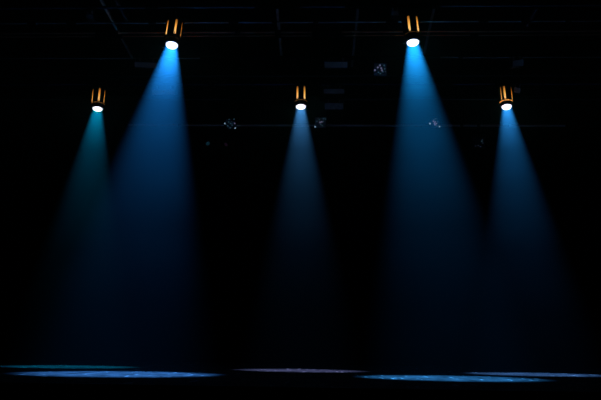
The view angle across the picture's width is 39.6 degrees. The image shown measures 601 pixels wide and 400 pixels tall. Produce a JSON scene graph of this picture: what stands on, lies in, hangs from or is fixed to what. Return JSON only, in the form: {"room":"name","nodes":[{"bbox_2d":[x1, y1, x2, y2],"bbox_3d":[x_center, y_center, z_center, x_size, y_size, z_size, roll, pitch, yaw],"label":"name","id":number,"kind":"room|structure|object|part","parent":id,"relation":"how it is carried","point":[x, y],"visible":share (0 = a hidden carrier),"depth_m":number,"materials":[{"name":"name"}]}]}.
{"room":"theater stage","nodes":[
{"label":"theater stage","id":0,"kind":"room"},
{"bbox_2d":[0,50,51,360],"bbox_3d":[-7.622,-1.009,10.196,0.200,8.300,25.000,0,-10,3],"label":"wall","id":1,"kind":"structure","parent":0,"point":[24,124],"depth_m":20.96,"materials":[{"name":"black paint"}]},
{"bbox_2d":[0,395,281,399],"bbox_3d":[0.370,2.450,8.122,16.000,0.980,0.030,0,-10,3],"label":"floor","id":2,"kind":"structure","parent":1,"relation":"attached to","point":[2,397],"depth_m":8.31,"materials":[{"name":"black"}]},
{"bbox_2d":[0,382,600,399],"bbox_3d":[0.377,1.906,8.204,16.000,0.120,0.060,0,-10,3],"label":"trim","id":3,"kind":"structure","parent":1,"relation":"attached to","point":[6,388],"depth_m":8.21,"materials":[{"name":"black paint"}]},
{"bbox_2d":[0,0,600,95],"bbox_3d":[0.532,-5.130,10.661,16.400,0.200,25.200,0,-10,3],"label":"ceiling","id":4,"kind":"structure","parent":0,"point":[537,45],"depth_m":19.09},
{"bbox_2d":[100,0,132,57],"bbox_3d":[-3.387,-3.672,15.505,0.044,1.070,3.046,1,-10,-1],"label":"bar","id":5,"kind":"object","parent":4,"relation":"hanging from","point":[101,1],"visible":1,"depth_m":15.53,"materials":[{"name":"metal"}]},
{"bbox_3d":[-3.402,-3.467,16.707,0.015,1.050,0.015,-4,-11,25],"label":"hanger rod","id":6,"kind":"part","parent":5,"relation":"part of","materials":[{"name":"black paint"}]},
{"bbox_2d":[114,0,128,21],"bbox_3d":[-3.114,-3.824,14.632,0.044,1.070,1.128,1,-10,0],"label":"bar","id":7,"kind":"object","parent":4,"relation":"hanging from","point":[116,1],"visible":0.78,"depth_m":14.70,"materials":[{"name":"metal"}]},
{"bbox_2d":[0,0,600,9],"bbox_3d":[0.668,-3.787,13.688,15.900,1.373,0.080,0,-10,3],"label":"pipe","id":8,"kind":"object","parent":4,"relation":"hanging from","point":[399,5],"visible":0.98,"depth_m":13.57,"materials":[{"name":"metal"}]},
{"bbox_2d":[164,5,184,48],"bbox_3d":[-2.074,-2.823,13.677,0.341,0.752,0.306,10,-14,-43],"label":"spotlight","id":9,"kind":"object","parent":8,"relation":"attached to","point":[174,26],"visible":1,"depth_m":13.58,"materials":[{"name":"black paint"}]},
{"bbox_2d":[400,8,420,45],"bbox_3d":[1.789,-2.820,13.481,0.287,0.720,0.328,9,-13,-39],"label":"spotlight","id":10,"kind":"object","parent":8,"relation":"attached to","point":[410,24],"visible":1,"depth_m":13.38,"materials":[{"name":"black paint"}]},
{"bbox_2d":[0,9,600,77],"bbox_3d":[0.812,-3.178,16.807,15.900,1.468,0.048,0,-10,3],"label":"pipe","id":11,"kind":"object","parent":4,"relation":"hanging from","point":[340,75],"visible":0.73,"depth_m":16.71,"materials":[{"name":"black metal"}]},
{"bbox_3d":[-4.482,-3.224,17.060,0.015,1.433,0.015,4,-11,-19],"label":"hanger rod","id":12,"kind":"part","parent":11,"relation":"part of","materials":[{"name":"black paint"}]},
{"bbox_2d":[91,75,107,110],"bbox_3d":[-4.076,-2.158,16.889,0.306,0.763,0.307,10,-13,-41],"label":"spotlight","id":13,"kind":"object","parent":11,"relation":"attached to","point":[99,94],"visible":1,"depth_m":16.79,"materials":[{"name":"black paint"}]},
{"bbox_2d":[292,74,308,108],"bbox_3d":[0.009,-2.156,16.706,0.308,0.719,0.317,10,-13,-41],"label":"spotlight","id":14,"kind":"object","parent":11,"relation":"attached to","point":[300,92],"visible":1,"depth_m":16.61,"materials":[{"name":"black paint"}]},
{"bbox_2d":[496,74,513,108],"bbox_3d":[4.055,-2.129,16.523,0.313,0.726,0.332,9,-13,-38],"label":"spotlight","id":15,"kind":"object","parent":11,"relation":"attached to","point":[504,92],"visible":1,"depth_m":16.43,"materials":[{"name":"black paint"}]},
{"bbox_2d":[0,0,600,59],"bbox_3d":[0.754,-3.355,15.563,15.900,1.559,0.080,0,-10,3],"label":"pipe","id":16,"kind":"object","parent":4,"relation":"hanging from","point":[423,57],"visible":0.99,"depth_m":15.43,"materials":[{"name":"metal"}]},
{"bbox_3d":[-4.539,-3.406,15.817,0.015,1.515,0.015,-4,-11,25],"label":"hanger rod","id":17,"kind":"part","parent":16,"relation":"part of","materials":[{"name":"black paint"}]},
{"bbox_2d":[135,58,159,69],"bbox_3d":[-2.850,-2.544,15.576,0.444,0.237,0.266,0,-10,3],"label":"lamp","id":18,"kind":"object","parent":16,"relation":"attached to","point":[145,63],"visible":1,"depth_m":15.49,"materials":[{"name":"black paint"}]},
{"bbox_2d":[324,57,347,69],"bbox_3d":[0.656,-2.530,15.410,0.438,0.238,0.268,0,-10,3],"label":"lamp","id":19,"kind":"object","parent":16,"relation":"attached to","point":[336,63],"visible":1,"depth_m":15.31,"materials":[{"name":"black paint"}]},
{"bbox_2d":[373,58,387,75],"bbox_3d":[1.461,-2.459,15.271,0.274,0.380,0.207,0,-10,3],"label":"lamp","id":20,"kind":"object","parent":16,"relation":"attached to","point":[379,68],"visible":1,"depth_m":15.21,"materials":[{"name":"black paint"}]},
{"bbox_3d":[1.458,-2.377,15.212,0.227,0.199,0.118,0,-10,3],"label":"plate","id":21,"kind":"part","parent":20,"relation":"part of","materials":[{"name":"metal"}]},
{"bbox_2d":[509,55,523,68],"bbox_3d":[3.937,-2.528,15.257,0.232,0.263,0.270,0,-10,3],"label":"lamp","id":22,"kind":"object","parent":16,"relation":"attached to","point":[516,61],"visible":1,"depth_m":15.18,"materials":[{"name":"black paint"}]},
{"bbox_2d":[0,0,600,25],"bbox_3d":[0.692,-3.666,14.205,15.900,1.429,0.080,0,-10,3],"label":"pipe","id":23,"kind":"object","parent":4,"relation":"hanging from","point":[389,21],"visible":1,"depth_m":14.10,"materials":[{"name":"metal"}]},
{"bbox_2d":[0,0,600,34],"bbox_3d":[0.696,-3.581,14.308,15.900,1.559,0.080,0,-10,3],"label":"pipe","id":24,"kind":"object","parent":4,"relation":"hanging from","point":[237,32],"visible":1,"depth_m":14.20,"materials":[{"name":"black metal"}]},
{"bbox_2d":[0,18,600,86],"bbox_3d":[0.826,-3.078,17.106,15.900,1.559,0.080,0,-10,3],"label":"pipe","id":25,"kind":"object","parent":4,"relation":"hanging from","point":[440,83],"visible":0.84,"depth_m":17.00,"materials":[{"name":"black metal"}]},
{"bbox_3d":[-4.468,-3.131,17.361,0.015,1.511,0.015,4,-11,-19],"label":"hanger rod","id":26,"kind":"part","parent":25,"relation":"part of","materials":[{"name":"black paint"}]},
{"bbox_2d":[152,85,176,95],"bbox_3d":[-2.783,-2.250,17.115,0.484,0.245,0.268,0,-10,3],"label":"lamp","id":27,"kind":"object","parent":25,"relation":"attached to","point":[166,90],"visible":1,"depth_m":17.03,"materials":[{"name":"black paint"}]},
{"bbox_2d":[324,85,344,94],"bbox_3d":[0.681,-2.244,16.955,0.425,0.225,0.266,0,-10,3],"label":"lamp","id":28,"kind":"object","parent":25,"relation":"attached to","point":[328,89],"visible":1,"depth_m":16.85,"materials":[{"name":"black paint"}]},
{"bbox_2d":[512,83,520,94],"bbox_3d":[4.345,-2.237,16.783,0.187,0.250,0.268,0,-10,3],"label":"lamp","id":29,"kind":"object","parent":25,"relation":"attached to","point":[516,88],"visible":0.92,"depth_m":16.68,"materials":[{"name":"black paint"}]},
{"bbox_2d":[0,0,600,38],"bbox_3d":[0.704,-3.551,14.471,15.900,1.559,0.080,0,-10,3],"label":"pipe","id":30,"kind":"object","parent":4,"relation":"hanging from","point":[472,35],"visible":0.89,"depth_m":14.36,"materials":[{"name":"black metal"}]},
{"bbox_2d":[0,36,600,100],"bbox_3d":[0.873,-2.895,18.125,15.900,1.559,0.080,0,-10,3],"label":"pipe","id":31,"kind":"object","parent":4,"relation":"hanging from","point":[230,99],"visible":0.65,"depth_m":18.03,"materials":[{"name":"metal"}]},
{"bbox_3d":[-4.421,-2.946,18.379,0.015,1.514,0.015,4,-11,-19],"label":"hanger rod","id":32,"kind":"part","parent":31,"relation":"part of","materials":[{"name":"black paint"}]},
{"bbox_2d":[325,99,343,109],"bbox_3d":[0.722,-2.064,17.970,0.410,0.277,0.275,0,-10,3],"label":"lamp","id":33,"kind":"object","parent":31,"relation":"attached to","point":[330,104],"visible":1,"depth_m":17.87,"materials":[{"name":"black paint"}]},
{"bbox_3d":[6.167,-2.888,17.878,0.015,1.514,0.015,4,-11,-19],"label":"hanger rod","id":34,"kind":"part","parent":31,"relation":"part of","materials":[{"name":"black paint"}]},
{"bbox_2d":[128,62,564,126],"bbox_3d":[1.038,-2.533,19.935,10.346,1.629,0.080,0,-10,3],"label":"pipe","id":35,"kind":"object","parent":4,"relation":"hanging from","point":[178,124],"visible":0.94,"depth_m":19.74,"materials":[{"name":"black metal"}]},
{"bbox_3d":[-2.407,-2.578,20.102,0.015,1.576,0.015,4,-11,-19],"label":"hanger rod","id":36,"kind":"part","parent":35,"relation":"part of","materials":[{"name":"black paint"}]},
{"bbox_2d":[202,126,210,145],"bbox_3d":[-2.276,-1.519,20.202,0.204,0.462,0.563,2,-10,-9],"label":"lamp","id":37,"kind":"object","parent":35,"relation":"attached to","point":[205,139],"visible":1,"depth_m":20.22,"materials":[{"name":"black paint"}]},
{"bbox_2d":[224,116,236,129],"bbox_3d":[-1.669,-1.836,19.825,0.305,0.328,0.246,0,-10,3],"label":"lamp","id":38,"kind":"object","parent":35,"relation":"attached to","point":[230,123],"visible":1,"depth_m":19.79,"materials":[{"name":"black paint"}]},
{"bbox_3d":[-1.671,-1.801,19.786,0.255,0.212,0.151,0,-10,3],"label":"plate","id":39,"kind":"part","parent":38,"relation":"part of","materials":[{"name":"metal"}]},
{"bbox_2d":[314,115,326,127],"bbox_3d":[0.474,-1.869,19.739,0.305,0.312,0.230,0,-10,3],"label":"lamp","id":40,"kind":"object","parent":35,"relation":"attached to","point":[320,121],"visible":1,"depth_m":19.68,"materials":[{"name":"black paint"}]},
{"bbox_2d":[428,115,440,128],"bbox_3d":[3.142,-1.839,19.603,0.305,0.328,0.246,0,-10,3],"label":"lamp","id":41,"kind":"object","parent":35,"relation":"attached to","point":[434,122],"visible":1,"depth_m":19.56,"materials":[{"name":"black paint"}]},
{"bbox_3d":[3.140,-1.804,19.564,0.255,0.212,0.151,0,-10,3],"label":"plate","id":42,"kind":"part","parent":41,"relation":"part of","materials":[{"name":"silver metal"}]},
{"bbox_2d":[471,127,485,148],"bbox_3d":[4.158,-1.492,19.501,0.319,0.572,0.238,0,-10,3],"label":"lamp","id":43,"kind":"object","parent":35,"relation":"attached to","point":[478,142],"visible":1,"depth_m":19.43,"materials":[{"name":"black paint"}]},
{"bbox_3d":[4.154,-1.326,19.431,0.267,0.222,0.158,0,-10,3],"label":"plate","id":44,"kind":"part","parent":43,"relation":"part of","materials":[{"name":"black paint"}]},
{"bbox_3d":[4.483,-2.540,19.777,0.015,1.576,0.015,4,-11,-19],"label":"hanger rod","id":45,"kind":"part","parent":35,"relation":"part of","materials":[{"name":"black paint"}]},
{"bbox_2d":[423,0,434,54],"bbox_3d":[2.371,-3.594,15.493,0.044,1.070,2.260,0,-10,4],"label":"bar","id":46,"kind":"object","parent":4,"relation":"hanging from","point":[433,9],"visible":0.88,"depth_m":15.63,"materials":[{"name":"metal"}]},
{"bbox_3d":[2.434,-3.444,16.382,0.015,1.050,0.015,4,-11,-19],"label":"hanger rod","id":47,"kind":"part","parent":46,"relation":"part of","materials":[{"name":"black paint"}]},
{"bbox_2d":[0,360,600,391],"bbox_3d":[0.687,3.108,14.895,16.000,0.120,13.550,0,-10,3],"label":"floor","id":48,"kind":"structure","parent":0,"point":[23,371],"depth_m":11.95,"materials":[{"name":"black"}]},
{"bbox_2d":[34,96,600,367],"bbox_3d":[1.043,1.262,22.202,16.400,8.300,0.200,0,-10,3],"label":"wall","id":49,"kind":"structure","parent":0,"point":[415,246],"depth_m":22.19,"materials":[{"name":"black paint"}]}
]}

